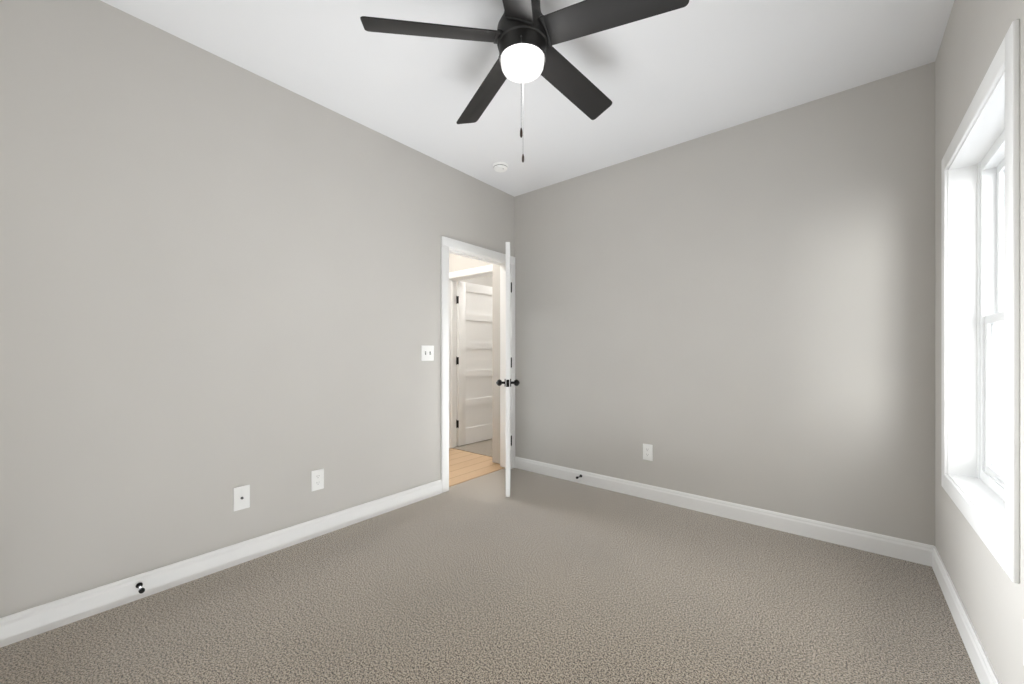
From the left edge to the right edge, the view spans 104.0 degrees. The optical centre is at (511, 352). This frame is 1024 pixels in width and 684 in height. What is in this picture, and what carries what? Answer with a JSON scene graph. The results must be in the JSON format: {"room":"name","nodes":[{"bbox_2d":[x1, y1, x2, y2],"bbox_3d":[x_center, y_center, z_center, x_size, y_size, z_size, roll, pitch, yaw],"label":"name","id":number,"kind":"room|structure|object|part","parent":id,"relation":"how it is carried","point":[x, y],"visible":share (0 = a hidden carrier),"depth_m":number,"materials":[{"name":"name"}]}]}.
{"room":"empty bedroom","nodes":[
{"label":"empty bedroom","id":0,"kind":"room"},
{"bbox_2d":[0,0,513,617],"bbox_3d":[-1.148,-0.210,2.730,0.120,2.740,3.750,0,0,40],"label":"wall","id":1,"kind":"structure","parent":0,"point":[220,278],"depth_m":2.04,"materials":[{"name":"paint"}]},
{"bbox_2d":[136,582,144,593],"bbox_3d":[-1.725,1.094,1.857,0.078,0.025,0.025,0,0,40],"label":"door stop","id":2,"kind":"object","parent":1,"relation":"attached to","point":[139,585],"visible":1,"depth_m":1.86,"materials":[{"name":"black metal"}]},
{"bbox_2d":[0,479,441,647],"bbox_3d":[-1.400,1.104,2.321,0.014,0.112,2.559,0,0,40],"label":"baseboard","id":3,"kind":"structure","parent":1,"relation":"attached to","point":[28,623],"depth_m":2.01,"materials":[{"name":"white wood"}]},
{"bbox_2d":[233,485,249,510],"bbox_3d":[-1.491,0.803,2.209,0.017,0.128,0.078,0,0,40],"label":"outlet","id":4,"kind":"object","parent":1,"relation":"attached to","point":[241,497],"visible":1,"depth_m":2.21,"materials":[{"name":"white plastic"}]},
{"bbox_2d":[311,468,323,490],"bbox_3d":[-1.230,0.805,2.532,0.008,0.128,0.078,0,0,40],"label":"electrical outlet","id":5,"kind":"object","parent":1,"relation":"attached to","point":[317,479],"visible":1,"depth_m":2.53,"materials":[{"name":"white plastic"}]},
{"bbox_2d":[421,345,433,360],"bbox_3d":[-0.668,0.003,3.196,0.025,0.122,0.125,0,0,40],"label":"light switch","id":6,"kind":"object","parent":1,"relation":"attached to","point":[427,353],"visible":1,"depth_m":3.20,"materials":[{"name":"white plastic"}]},
{"bbox_2d":[441,236,514,492],"bbox_3d":[-0.325,0.097,3.724,0.154,2.126,0.972,0,0,40],"label":"door frame","id":7,"kind":"structure","parent":1,"relation":"attached to","point":[446,243],"depth_m":3.62,"materials":[{"name":"white wood"}]},
{"bbox_3d":[-0.378,0.097,3.767,0.017,2.126,0.972,0,0,40],"label":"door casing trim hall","id":8,"kind":"part","parent":7,"relation":"part of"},
{"bbox_2d":[496,242,519,496],"bbox_3d":[-0.032,0.133,3.585,0.189,2.030,0.822,0,0,0],"label":"door","id":9,"kind":"structure","parent":1,"relation":"in","point":[507,382],"depth_m":3.18,"materials":[{"name":"white wood"}]},
{"bbox_2d":[453,439,491,456],"bbox_3d":[0.287,1.175,5.937,3.200,0.030,2.920,0,0,40],"label":"floor","id":10,"kind":"structure","parent":0,"point":[484,447],"depth_m":4.90,"materials":[{"name":"beige carpet"}]},
{"bbox_2d":[460,275,491,286],"bbox_3d":[-0.962,-0.210,6.842,0.120,2.740,2.820,0,0,40],"label":"wall","id":11,"kind":"structure","parent":0,"point":[485,280],"depth_m":7.24,"materials":[{"name":"paint"}]},
{"bbox_2d":[449,448,504,486],"bbox_3d":[-1.416,1.173,3.452,1.346,0.034,3.080,0,0,40],"label":"floor","id":12,"kind":"structure","parent":0,"point":[464,466],"depth_m":4.10,"materials":[{"name":"beige wood"}]},
{"bbox_2d":[0,468,979,683],"bbox_3d":[0.014,1.175,1.774,3.010,0.030,3.520,0,0,40],"label":"floor","id":13,"kind":"structure","parent":0,"point":[535,578],"depth_m":1.80,"materials":[{"name":"beige carpet"}]},
{"bbox_2d":[100,0,953,196],"bbox_3d":[0.053,-1.640,3.663,5.740,0.120,6.720,0,0,40],"label":"ceiling","id":14,"kind":"structure","parent":0,"point":[693,69],"depth_m":2.19,"materials":[{"name":"paint"}]},
{"bbox_2d":[493,162,507,171],"bbox_3d":[-0.097,-1.561,3.372,0.132,0.038,0.132,0,0,40],"label":"smoke detector","id":15,"kind":"object","parent":14,"relation":"attached to","point":[500,166],"visible":1,"depth_m":3.33,"materials":[{"name":"white plastic"}]},
{"bbox_2d":[360,0,688,161],"bbox_3d":[0.079,-1.232,1.770,1.296,0.697,1.263,0,0,40],"label":"fan","id":16,"kind":"object","parent":14,"relation":"hanging from","point":[526,35],"visible":1,"depth_m":1.68,"materials":[{"name":"black metal"}]},
{"bbox_2d":[449,62,934,545],"bbox_3d":[0.721,-0.210,3.623,4.660,2.740,0.230,0,0,40],"label":"wall","id":17,"kind":"structure","parent":0,"point":[743,314],"depth_m":2.71,"materials":[{"name":"paint"}]},
{"bbox_2d":[449,265,491,447],"bbox_3d":[-0.416,0.097,4.628,0.972,2.126,0.141,0,0,40],"label":"door frame","id":18,"kind":"structure","parent":17,"relation":"attached to","point":[452,363],"depth_m":4.87,"materials":[{"name":"white wood"}]},
{"bbox_2d":[456,281,491,445],"bbox_3d":[-0.400,0.133,5.227,0.189,2.030,0.822,0,0,42],"label":"door","id":19,"kind":"structure","parent":17,"relation":"in","point":[474,364],"depth_m":5.11,"materials":[{"name":"white wood"}]},
{"bbox_2d":[643,444,652,460],"bbox_3d":[1.077,0.790,3.174,0.078,0.128,0.008,0,0,40],"label":"electrical outlet","id":20,"kind":"object","parent":17,"relation":"attached to","point":[647,451],"visible":1,"depth_m":3.17,"materials":[{"name":"white plastic"}]},
{"bbox_2d":[515,457,934,566],"bbox_3d":[1.162,1.104,3.099,2.933,0.112,0.014,0,0,40],"label":"baseboard","id":21,"kind":"structure","parent":17,"relation":"attached to","point":[903,549],"depth_m":2.70,"materials":[{"name":"white wood"}]},
{"bbox_2d":[935,0,1023,683],"bbox_3d":[1.208,-0.210,0.707,0.190,2.740,3.640,0,0,40],"label":"wall","id":22,"kind":"structure","parent":0,"point":[990,593],"depth_m":1.52,"materials":[{"name":"paint"}]},
{"bbox_2d":[932,547,1000,683],"bbox_3d":[1.163,1.104,0.813,0.014,0.112,3.506,0,0,40],"label":"baseboard","id":23,"kind":"structure","parent":22,"relation":"attached to","point":[982,665],"depth_m":1.59,"materials":[{"name":"white wood"}]},
{"bbox_2d":[948,71,1004,540],"bbox_3d":[1.809,-0.145,1.509,0.097,1.466,0.940,0,0,40],"label":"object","id":24,"kind":"object","parent":22,"relation":"attached to","point":[986,130],"visible":0.51,"depth_m":1.85,"materials":[{"name":"white wood"}]},
{"bbox_2d":[941,19,1019,583],"bbox_3d":[1.768,-0.145,1.543,0.014,1.596,1.070,0,0,40],"label":"window","id":25,"kind":"structure","parent":22,"relation":"in","point":[1006,552],"depth_m":1.17,"materials":[{"name":"white wood"}]},
{"bbox_2d":[977,129,1004,500],"bbox_3d":[1.879,-0.145,1.451,0.096,1.466,0.940,0,0,40],"label":"window unit","id":26,"kind":"structure","parent":22,"relation":"in","point":[991,319],"depth_m":1.76,"materials":[{"name":"white plastic"}]}
]}

